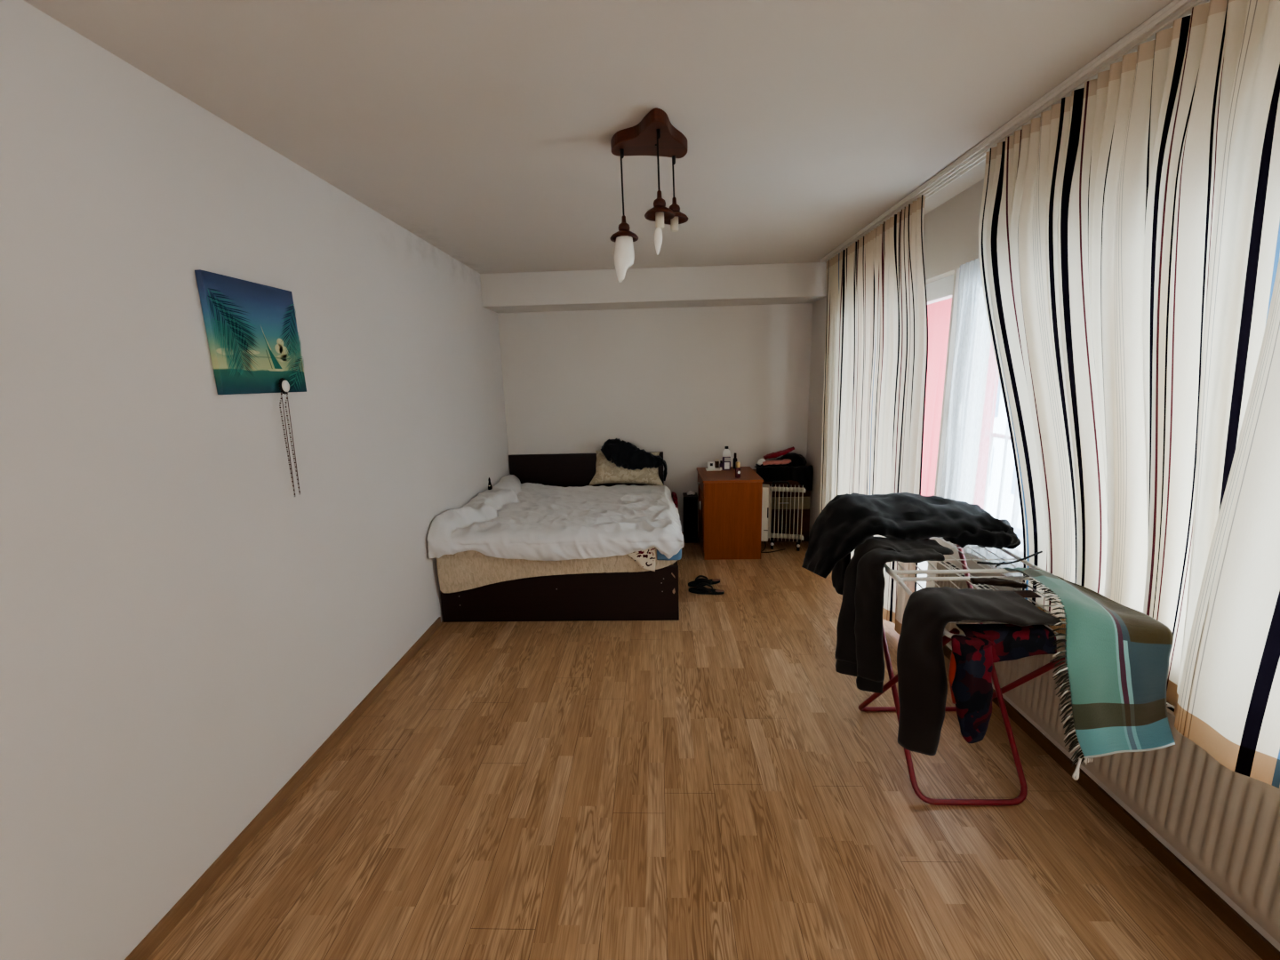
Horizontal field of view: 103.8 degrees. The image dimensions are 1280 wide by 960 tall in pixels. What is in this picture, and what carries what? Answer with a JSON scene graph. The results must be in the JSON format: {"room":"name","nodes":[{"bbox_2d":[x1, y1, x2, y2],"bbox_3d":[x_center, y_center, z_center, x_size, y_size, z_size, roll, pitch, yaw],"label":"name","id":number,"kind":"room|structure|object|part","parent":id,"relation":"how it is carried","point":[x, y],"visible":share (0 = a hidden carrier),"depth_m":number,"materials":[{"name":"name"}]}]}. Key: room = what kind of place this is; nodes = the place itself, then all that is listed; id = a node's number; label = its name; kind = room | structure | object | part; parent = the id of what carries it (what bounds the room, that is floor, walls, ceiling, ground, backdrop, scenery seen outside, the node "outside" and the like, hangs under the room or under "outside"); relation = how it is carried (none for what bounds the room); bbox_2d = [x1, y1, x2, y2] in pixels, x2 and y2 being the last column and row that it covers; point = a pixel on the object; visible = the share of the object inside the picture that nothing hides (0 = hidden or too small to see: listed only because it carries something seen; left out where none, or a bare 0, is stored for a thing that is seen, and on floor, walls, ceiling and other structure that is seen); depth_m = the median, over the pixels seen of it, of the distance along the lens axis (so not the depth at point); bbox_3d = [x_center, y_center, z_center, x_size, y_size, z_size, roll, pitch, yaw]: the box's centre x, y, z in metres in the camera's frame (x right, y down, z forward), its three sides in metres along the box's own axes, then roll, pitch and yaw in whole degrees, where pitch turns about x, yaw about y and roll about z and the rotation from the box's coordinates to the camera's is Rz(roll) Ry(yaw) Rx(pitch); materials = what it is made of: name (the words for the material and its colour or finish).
{"room":"bedroom","nodes":[
{"label":"bedroom","id":0,"kind":"room"},
{"bbox_2d":[0,0,510,959],"bbox_3d":[-1.506,0.022,1.782,0.120,2.537,6.785,-1,11,2],"label":"wall","id":1,"kind":"structure","parent":0,"point":[182,630],"depth_m":1.56,"materials":[{"name":"white paint"}]},
{"bbox_2d":[194,269,306,394],"bbox_3d":[-1.437,-0.533,1.893,0.027,0.405,0.420,-1,11,2],"label":"painting","id":2,"kind":"object","parent":1,"relation":"attached to","point":[252,336],"visible":0.99,"depth_m":1.84,"materials":[{"name":"paint"}]},
{"bbox_2d":[278,377,301,496],"bbox_3d":[-1.407,-0.168,2.029,0.037,0.481,0.053,-1,11,2],"label":"necklace","id":3,"kind":"object","parent":2,"relation":"hanging from","point":[284,385],"visible":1,"depth_m":2.02,"materials":[{"name":"black plastic"}]},
{"bbox_2d":[124,616,441,959],"bbox_3d":[-1.439,1.421,1.108,0.014,0.055,4.720,-1,11,2],"label":"baseboard","id":4,"kind":"structure","parent":1,"relation":"attached to","point":[168,923],"depth_m":1.85,"materials":[{"name":"brown wood"}]},
{"bbox_2d":[23,0,1173,273],"bbox_3d":[0.174,-1.302,1.461,3.512,0.100,6.785,-1,11,2],"label":"ceiling","id":5,"kind":"structure","parent":0,"point":[483,130],"depth_m":1.69,"materials":[{"name":"white paint"}]},
{"bbox_2d":[609,107,687,282],"bbox_3d":[0.079,-1.087,2.021,0.322,0.533,0.325,-11,15,-41],"label":"ceiling lamp","id":6,"kind":"object","parent":5,"relation":"hanging from","point":[655,134],"visible":1,"depth_m":1.95,"materials":[{"name":"brown wood"}]},
{"bbox_3d":[-0.071,-1.174,2.013,0.011,0.269,0.007,-1,11,2],"label":"cord","id":7,"kind":"part","parent":6,"relation":"part of","materials":[{"name":"black plastic"}]},
{"bbox_3d":[-0.065,-0.905,2.066,0.086,0.166,0.086,-1,11,2],"label":"lamp shade","id":8,"kind":"part","parent":6,"relation":"part of","materials":[{"name":"white glass"}]},
{"bbox_3d":[-0.064,-0.997,2.047,0.116,0.031,0.116,-1,11,2],"label":"lamp shade","id":9,"kind":"part","parent":6,"relation":"part of","materials":[{"name":"brown wood"}]},
{"bbox_3d":[0.035,-1.318,1.924,0.305,0.041,0.321,-1,11,2],"label":"ceiling plate","id":10,"kind":"part","parent":6,"relation":"part of","materials":[{"name":"brown wood"}]},
{"bbox_3d":[0.069,-0.906,1.908,0.033,0.096,0.032,-1,11,2],"label":"bulb","id":11,"kind":"part","parent":6,"relation":"part of","materials":[{"name":"white glass"}]},
{"bbox_3d":[0.068,-1.165,1.857,0.011,0.232,0.007,-1,11,2],"label":"cord","id":12,"kind":"part","parent":6,"relation":"part of","materials":[{"name":"black plastic"}]},
{"bbox_3d":[0.074,-1.007,1.888,0.116,0.031,0.116,-1,11,2],"label":"lamp shade","id":13,"kind":"part","parent":6,"relation":"part of","materials":[{"name":"brown wood"}]},
{"bbox_3d":[0.139,-1.236,2.075,0.011,0.182,0.007,-1,11,2],"label":"cord","id":14,"kind":"part","parent":6,"relation":"part of","materials":[{"name":"black plastic"}]},
{"bbox_3d":[0.144,-1.102,2.101,0.116,0.031,0.116,-1,11,2],"label":"lamp shade","id":15,"kind":"part","parent":6,"relation":"part of","materials":[{"name":"brown wood"}]},
{"bbox_2d":[480,262,826,312],"bbox_3d":[0.116,-1.719,4.522,2.982,0.275,0.425,-1,11,2],"label":"beam","id":16,"kind":"structure","parent":5,"relation":"attached to","point":[804,283],"depth_m":4.33,"materials":[{"name":"white paint"}]},
{"bbox_2d":[820,0,1209,263],"bbox_3d":[1.437,-1.216,1.192,0.101,0.027,6.008,-1,11,2],"label":"track","id":17,"kind":"object","parent":5,"relation":"attached to","point":[1163,20],"visible":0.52,"depth_m":1.77,"materials":[{"name":"white metal"}]},
{"bbox_2d":[819,194,927,634],"bbox_3d":[1.568,-0.419,3.561,0.104,2.462,1.689,-1,11,2],"label":"striped curtain","id":18,"kind":"object","parent":17,"relation":"hanging from","point":[876,339],"visible":0.81,"depth_m":3.20,"materials":[{"name":"fabric"}]},
{"bbox_2d":[978,0,1279,715],"bbox_3d":[1.561,-0.318,1.723,0.200,1.942,1.265,-1,11,2],"label":"striped curtain","id":19,"kind":"object","parent":17,"relation":"hanging from","point":[1129,231],"visible":0.84,"depth_m":1.53,"materials":[{"name":"fabric"}]},
{"bbox_2d":[1174,255,1279,788],"bbox_3d":[1.437,-0.016,0.131,0.163,1.907,2.258,-1,11,2],"label":"striped curtain","id":20,"kind":"object","parent":17,"relation":"hanging from","point":[1228,704],"visible":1,"depth_m":1.21,"materials":[{"name":"fabric"}]},
{"bbox_2d":[497,303,812,531],"bbox_3d":[0.369,-0.667,5.002,3.412,2.537,0.120,-1,11,2],"label":"wall","id":21,"kind":"structure","parent":0,"point":[687,385],"depth_m":4.89,"materials":[{"name":"white paint"}]},
{"bbox_2d":[146,536,1262,959],"bbox_3d":[0.242,1.283,1.976,3.512,0.100,6.785,-1,11,2],"label":"floor","id":22,"kind":"structure","parent":0,"point":[708,783],"depth_m":1.84,"materials":[{"name":"brown wood"}]},
{"bbox_2d":[439,451,679,622],"bbox_3d":[-0.527,0.347,4.227,1.618,0.894,1.816,-1,11,2],"label":"bed","id":23,"kind":"object","parent":22,"relation":"on","point":[649,595],"visible":0.48,"depth_m":3.40,"materials":[{"name":"brown wood"}]},
{"bbox_2d":[436,547,677,592],"bbox_3d":[-0.521,0.403,4.180,1.612,0.352,1.803,-1,11,2],"label":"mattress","id":24,"kind":"object","parent":23,"relation":"on","point":[468,570],"visible":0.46,"depth_m":3.31,"materials":[{"name":"beige fabric"}]},
{"bbox_2d":[426,474,684,560],"bbox_3d":[-0.516,0.207,4.086,1.664,0.289,1.832,-1,11,2],"label":"duvet","id":25,"kind":"object","parent":24,"relation":"on","point":[513,519],"visible":1,"depth_m":3.41,"materials":[{"name":"white fabric"}]},
{"bbox_2d":[488,477,492,489],"bbox_3d":[-1.303,0.030,4.355,0.034,0.108,0.058,-1,11,2],"label":"bottle","id":26,"kind":"object","parent":25,"relation":"on","point":[490,487],"visible":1,"depth_m":4.34,"materials":[{"name":"black glass"}]},
{"bbox_2d":[589,450,663,486],"bbox_3d":[-0.133,-0.112,4.865,0.721,0.342,0.210,-1,11,2],"label":"pillow","id":27,"kind":"object","parent":24,"relation":"on","point":[607,472],"visible":0.56,"depth_m":4.79,"materials":[{"name":"beige fabric"}]},
{"bbox_2d":[627,546,655,571],"bbox_3d":[-0.002,0.489,3.268,0.206,0.215,0.065,-1,11,2],"label":"sheet","id":28,"kind":"object","parent":24,"relation":"on","point":[645,559],"visible":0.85,"depth_m":3.24,"materials":[{"name":"beige fabric"}]},
{"bbox_2d":[656,548,681,559],"bbox_3d":[0.236,0.451,3.308,0.118,0.109,0.268,7,14,37],"label":"blanket","id":29,"kind":"object","parent":24,"relation":"on","point":[660,556],"visible":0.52,"depth_m":3.24,"materials":[{"name":"blue fabric"}]},
{"bbox_2d":[672,491,678,508],"bbox_3d":[0.301,0.281,4.148,0.052,0.179,1.201,-1,11,2],"label":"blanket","id":30,"kind":"object","parent":24,"relation":"on","point":[674,494],"visible":0.23,"depth_m":4.40,"materials":[{"name":"red fabric"}]},
{"bbox_3d":[-0.550,0.772,3.402,1.618,0.384,0.031,-1,11,2],"label":"footboard","id":31,"kind":"part","parent":23,"relation":"part of","materials":[{"name":"brown wood"}]},
{"bbox_3d":[-0.533,0.173,5.101,1.548,0.894,0.035,-1,11,2],"label":"headboard","id":32,"kind":"part","parent":23,"relation":"part of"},
{"bbox_2d":[600,438,667,480],"bbox_3d":[-0.056,-0.192,4.757,0.625,0.427,0.208,-1,11,2],"label":"jacket","id":33,"kind":"object","parent":23,"relation":"on","point":[626,455],"visible":1,"depth_m":4.68,"materials":[{"name":"black fabric"}]},
{"bbox_2d":[682,492,697,543],"bbox_3d":[0.505,0.376,5.022,0.140,0.473,0.180,-1,11,2],"label":"waste bin","id":34,"kind":"object","parent":22,"relation":"on","point":[690,501],"visible":0.95,"depth_m":4.94,"materials":[{"name":"black plastic"}]},
{"bbox_2d":[687,490,695,495],"bbox_3d":[0.500,0.127,4.927,0.080,0.035,0.088,8,15,40],"label":"paper","id":35,"kind":"object","parent":34,"relation":"on","point":[690,492],"visible":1,"depth_m":4.90,"materials":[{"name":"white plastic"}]},
{"bbox_2d":[688,575,719,586],"bbox_3d":[0.510,0.793,3.978,0.272,0.063,0.096,-4,12,-15],"label":"flip flop","id":36,"kind":"object","parent":22,"relation":"on","point":[706,580],"visible":0.95,"depth_m":3.96,"materials":[{"name":"rubber"}]},
{"bbox_2d":[688,582,724,594],"bbox_3d":[0.504,0.825,3.820,0.271,0.063,0.096,1,11,11],"label":"flip flop","id":37,"kind":"object","parent":22,"relation":"on","point":[699,589],"visible":1,"depth_m":3.80,"materials":[{"name":"rubber"}]},
{"bbox_2d":[696,466,763,559],"bbox_3d":[0.818,0.292,4.754,0.547,0.727,0.673,-1,11,2],"label":"cabinet","id":38,"kind":"object","parent":22,"relation":"on","point":[730,507],"visible":0.99,"depth_m":4.44,"materials":[{"name":"brown wood"}]},
{"bbox_3d":[0.843,0.239,5.075,0.504,0.704,0.020,-1,11,2],"label":"panel","id":39,"kind":"part","parent":38,"relation":"part of","materials":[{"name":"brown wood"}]},
{"bbox_3d":[0.796,0.024,4.705,0.461,0.120,0.621,-1,11,2],"label":"drawer","id":40,"kind":"part","parent":38,"relation":"part of","materials":[{"name":"brown wood"}]},
{"bbox_3d":[0.575,0.376,4.608,0.014,0.505,0.278,-1,11,2],"label":"door","id":41,"kind":"part","parent":38,"relation":"part of","materials":[{"name":"brown wood"}]},
{"bbox_2d":[705,467,720,471],"bbox_3d":[0.712,-0.104,4.884,0.138,0.004,0.140,-1,11,2],"label":"notepad","id":42,"kind":"object","parent":38,"relation":"on","point":[716,468],"visible":0.95,"depth_m":4.85,"materials":[{"name":"white paper"}]},
{"bbox_2d":[707,461,714,469],"bbox_3d":[0.693,-0.143,4.886,0.070,0.070,0.032,-1,11,2],"label":"clock","id":43,"kind":"object","parent":42,"relation":"on","point":[710,464],"visible":1,"depth_m":4.87,"materials":[{"name":"white plastic"}]},
{"bbox_2d":[714,458,719,467],"bbox_3d":[0.758,-0.163,4.957,0.042,0.089,0.042,-1,11,2],"label":"jar","id":44,"kind":"object","parent":38,"relation":"on","point":[716,460],"visible":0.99,"depth_m":4.94,"materials":[{"name":"orange glass"}]},
{"bbox_2d":[719,460,722,468],"bbox_3d":[0.793,-0.149,4.902,0.036,0.081,0.036,-1,11,2],"label":"bottle","id":45,"kind":"object","parent":38,"relation":"on","point":[721,461],"visible":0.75,"depth_m":4.89,"materials":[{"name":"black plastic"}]},
{"bbox_2d":[722,446,730,470],"bbox_3d":[0.832,-0.210,4.826,0.080,0.229,0.048,-1,11,2],"label":"shampoo bottle","id":46,"kind":"object","parent":38,"relation":"on","point":[726,454],"visible":1,"depth_m":4.81,"materials":[{"name":"white plastic"}]},
{"bbox_2d":[732,452,736,469],"bbox_3d":[0.924,-0.186,4.880,0.042,0.156,0.042,-1,11,2],"label":"spray bottle","id":47,"kind":"object","parent":38,"relation":"on","point":[735,453],"visible":0.88,"depth_m":4.87,"materials":[{"name":"black plastic"}]},
{"bbox_2d":[735,461,740,478],"bbox_3d":[0.865,-0.091,4.442,0.048,0.143,0.049,-1,11,2],"label":"perfume bottle","id":48,"kind":"object","parent":38,"relation":"on","point":[738,463],"visible":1,"depth_m":4.42,"materials":[{"name":"red glass"}]},
{"bbox_2d":[752,469,810,542],"bbox_3d":[1.389,0.250,4.963,0.527,0.699,0.229,-1,11,2],"label":"base cabinet","id":49,"kind":"object","parent":22,"relation":"on","point":[806,501],"visible":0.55,"depth_m":4.87,"materials":[{"name":"brown wood"}]},
{"bbox_2d":[754,452,813,490],"bbox_3d":[1.374,-0.085,4.871,0.530,0.346,0.250,-1,11,2],"label":"coat","id":50,"kind":"object","parent":49,"relation":"on","point":[796,470],"visible":0.89,"depth_m":4.76,"materials":[{"name":"black fabric"}]},
{"bbox_2d":[757,458,765,464],"bbox_3d":[1.165,-0.173,4.820,0.059,0.052,0.105,6,14,34],"label":"cloth","id":51,"kind":"object","parent":50,"relation":"on","point":[760,461],"visible":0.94,"depth_m":4.80,"materials":[{"name":"white fabric"}]},
{"bbox_2d":[762,458,791,465],"bbox_3d":[1.288,-0.165,4.734,0.262,0.053,0.111,-1,11,2],"label":"shirt","id":52,"kind":"object","parent":50,"relation":"on","point":[782,461],"visible":1,"depth_m":4.71,"materials":[{"name":"pink fabric"}]},
{"bbox_2d":[763,446,794,459],"bbox_3d":[1.338,-0.261,4.831,0.288,0.121,0.132,-1,11,2],"label":"shirt","id":53,"kind":"object","parent":50,"relation":"on","point":[776,454],"visible":1,"depth_m":4.79,"materials":[{"name":"fabric"}]},
{"bbox_3d":[1.394,0.433,4.903,0.513,0.285,0.016,-1,11,2],"label":"door","id":54,"kind":"part","parent":49,"relation":"part of","materials":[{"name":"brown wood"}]},
{"bbox_3d":[1.388,0.225,4.861,0.513,0.120,0.016,-1,11,2],"label":"drawer","id":55,"kind":"part","parent":49,"relation":"part of","materials":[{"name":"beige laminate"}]},
{"bbox_2d":[760,480,805,552],"bbox_3d":[1.323,0.336,4.687,0.408,0.642,0.319,2,12,16],"label":"heater","id":56,"kind":"object","parent":22,"relation":"on","point":[767,490],"visible":0.98,"depth_m":4.70,"materials":[{"name":"beige metal"}]},
{"bbox_3d":[1.231,0.630,4.690,0.247,0.069,0.159,2,12,16],"label":"power cord","id":57,"kind":"part","parent":56,"relation":"part of","materials":[{"name":"black plastic"}]},
{"bbox_3d":[1.313,0.041,4.689,0.155,0.063,0.016,2,12,16],"label":"handle","id":58,"kind":"part","parent":56,"relation":"part of","materials":[{"name":"black plastic"}]},
{"bbox_2d":[858,536,1065,805],"bbox_3d":[1.257,0.753,2.047,0.589,0.858,1.143,0,11,7],"label":"drying rack","id":59,"kind":"object","parent":22,"relation":"on","point":[999,692],"visible":0.48,"depth_m":1.92,"materials":[{"name":"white metal"}]},
{"bbox_2d":[834,536,953,693],"bbox_3d":[1.051,0.549,2.116,0.429,0.600,0.296,-1,11,2],"label":"trousers","id":60,"kind":"object","parent":59,"relation":"hanging from","point":[860,645],"visible":0.97,"depth_m":2.04,"materials":[{"name":"black fabric"}]},
{"bbox_2d":[801,492,1021,594],"bbox_3d":[1.191,0.308,2.279,0.865,0.446,0.442,1,11,11],"label":"jacket","id":61,"kind":"object","parent":59,"relation":"on","point":[847,521],"visible":0.98,"depth_m":2.18,"materials":[{"name":"black fabric"}]},
{"bbox_3d":[1.284,0.743,2.152,0.486,0.836,0.723,-1,11,2],"label":"leg frame","id":62,"kind":"part","parent":59,"relation":"part of","materials":[{"name":"red metal"}]},
{"bbox_3d":[1.280,0.292,2.207,0.616,0.014,0.600,-1,11,2],"label":"frame","id":63,"kind":"part","parent":59,"relation":"part of","materials":[{"name":"white metal"}]},
{"bbox_3d":[1.262,0.780,1.967,0.588,0.836,0.788,-1,11,2],"label":"leg frame","id":64,"kind":"part","parent":59,"relation":"part of","materials":[{"name":"red metal"}]},
{"bbox_2d":[896,586,1062,755],"bbox_3d":[1.014,0.598,1.575,0.384,0.496,0.243,-1,11,2],"label":"trousers","id":65,"kind":"object","parent":59,"relation":"hanging from","point":[922,676],"visible":1,"depth_m":1.53,"materials":[{"name":"black fabric"}]},
{"bbox_3d":[1.204,0.406,1.645,0.617,0.014,0.440,-1,11,2],"label":"frame","id":66,"kind":"part","parent":59,"relation":"part of","materials":[{"name":"white metal"}]},
{"bbox_2d":[969,576,1027,588],"bbox_3d":[1.259,0.359,1.767,0.164,0.023,0.047,3,12,21],"label":"sock","id":67,"kind":"object","parent":59,"relation":"on","point":[994,581],"visible":1,"depth_m":1.75,"materials":[{"name":"black fabric"}]},
{"bbox_2d":[948,624,1056,743],"bbox_3d":[1.025,0.587,1.448,0.310,0.314,0.125,-1,11,2],"label":"shirt","id":68,"kind":"object","parent":59,"relation":"hanging from","point":[973,654],"visible":0.96,"depth_m":1.41,"materials":[{"name":"multicoloured fabric"}]},
{"bbox_2d":[976,550,1042,567],"bbox_3d":[1.418,0.299,1.921,0.216,0.066,0.041,0,11,9],"label":"clothes hanger","id":69,"kind":"object","parent":59,"relation":"on","point":[1041,551],"visible":1,"depth_m":1.92,"materials":[{"name":"black plastic"}]},
{"bbox_2d":[995,590,1041,598],"bbox_3d":[1.243,0.388,1.701,0.197,0.006,0.055,-1,11,2],"label":"cloth","id":70,"kind":"object","parent":59,"relation":"on","point":[1024,594],"visible":0.38,"depth_m":1.70,"materials":[{"name":"black fabric"}]},
{"bbox_2d":[1003,567,1175,780],"bbox_3d":[1.329,0.565,1.632,0.352,0.492,0.541,-1,11,2],"label":"blanket","id":71,"kind":"object","parent":59,"relation":"hanging from","point":[1116,655],"visible":1,"depth_m":1.40,"materials":[{"name":"teal fabric"}]},
{"bbox_2d":[806,178,1279,951],"bbox_3d":[1.728,-0.038,1.661,0.390,2.537,6.585,-1,11,2],"label":"wall","id":72,"kind":"structure","parent":0,"point":[951,228],"depth_m":2.84,"materials":[{"name":"white paint"}]},
{"bbox_2d":[925,274,954,587],"bbox_3d":[1.841,-0.221,3.565,0.138,2.148,1.245,-1,11,2],"label":"window","id":73,"kind":"structure","parent":72,"relation":"in","point":[940,290],"depth_m":3.01,"materials":[{"name":"white plastic"}]},
{"bbox_3d":[1.875,-0.224,3.563,0.070,2.144,1.245,-1,11,2],"label":"frame","id":74,"kind":"part","parent":73,"relation":"part of","materials":[{"name":"white plastic"}]},
{"bbox_2d":[941,265,1023,583],"bbox_3d":[1.745,-0.012,0.885,0.138,1.507,4.055,-1,11,2],"label":"window","id":75,"kind":"structure","parent":72,"relation":"in","point":[981,311],"depth_m":2.75,"materials":[{"name":"white glass"}]},
{"bbox_3d":[1.784,-0.374,2.792,0.030,0.140,0.025,-1,11,2],"label":"handle","id":76,"kind":"part","parent":75,"relation":"part of","materials":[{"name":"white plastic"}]},
{"bbox_2d":[939,258,1023,575],"bbox_3d":[1.711,-0.311,2.340,0.055,1.490,1.021,-1,11,2],"label":"sheer curtain","id":77,"kind":"object","parent":75,"relation":"hanging from","point":[981,316],"visible":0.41,"depth_m":2.55,"materials":[{"name":"white fabric"}]},
{"bbox_3d":[1.729,0.718,1.032,0.068,0.020,4.055,-1,11,2],"label":"sill","id":78,"kind":"part","parent":75,"relation":"part of","materials":[{"name":"white plastic"}]},
{"bbox_2d":[935,561,1279,943],"bbox_3d":[1.664,1.021,1.415,0.094,0.560,3.090,-1,11,2],"label":"radiator","id":79,"kind":"object","parent":72,"relation":"attached to","point":[1224,821],"visible":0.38,"depth_m":1.47,"materials":[{"name":"metal"}]},
{"bbox_2d":[937,561,1175,718],"bbox_3d":[1.650,0.757,1.331,0.070,0.008,3.020,-1,11,2],"label":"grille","id":80,"kind":"object","parent":79,"relation":"attached to","point":[1170,708],"depth_m":2.50,"materials":[{"name":"white metal"}]},
{"bbox_2d":[943,645,1279,959],"bbox_3d":[1.694,1.377,0.917,0.014,0.055,4.570,-1,11,2],"label":"baseboard","id":81,"kind":"structure","parent":72,"relation":"attached to","point":[1230,917],"depth_m":1.66,"materials":[{"name":"brown wood"}]},
{"label":"outside","id":82,"kind":"structure","parent":0,"visible":0},
{"bbox_2d":[916,560,927,590],"bbox_3d":[2.678,1.349,1.761,1.430,0.230,8.100,-1,11,2],"label":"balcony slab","id":83,"kind":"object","parent":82,"point":[923,565],"depth_m":4.11,"materials":[{"name":"concrete"}]},
{"bbox_2d":[920,297,999,508],"bbox_3d":[2.796,-0.896,4.956,1.350,2.920,0.150,-1,11,2],"label":"wall","id":84,"kind":"structure","parent":83,"relation":"on","point":[939,313],"depth_m":4.89,"materials":[{"name":"pink paint"}]},
{"bbox_2d":[983,432,1023,543],"bbox_3d":[3.268,0.764,1.369,0.044,1.041,7.400,-1,11,2],"label":"balcony railing","id":85,"kind":"object","parent":83,"relation":"on","point":[998,436],"visible":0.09,"depth_m":4.72,"materials":[{"name":"white metal"}]},
{"bbox_3d":[3.255,0.274,1.272,0.044,0.042,7.400,-1,11,2],"label":"rail","id":86,"kind":"part","parent":85,"relation":"part of","materials":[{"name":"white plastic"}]},
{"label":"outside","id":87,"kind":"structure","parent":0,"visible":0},
{"bbox_2d":[985,379,1023,545],"bbox_3d":[15.279,0.605,7.770,6.070,10.200,32.000,-1,11,2],"label":"building","id":88,"kind":"structure","parent":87,"point":[996,461],"depth_m":17.54,"materials":[{"name":"white concrete"}]}
]}

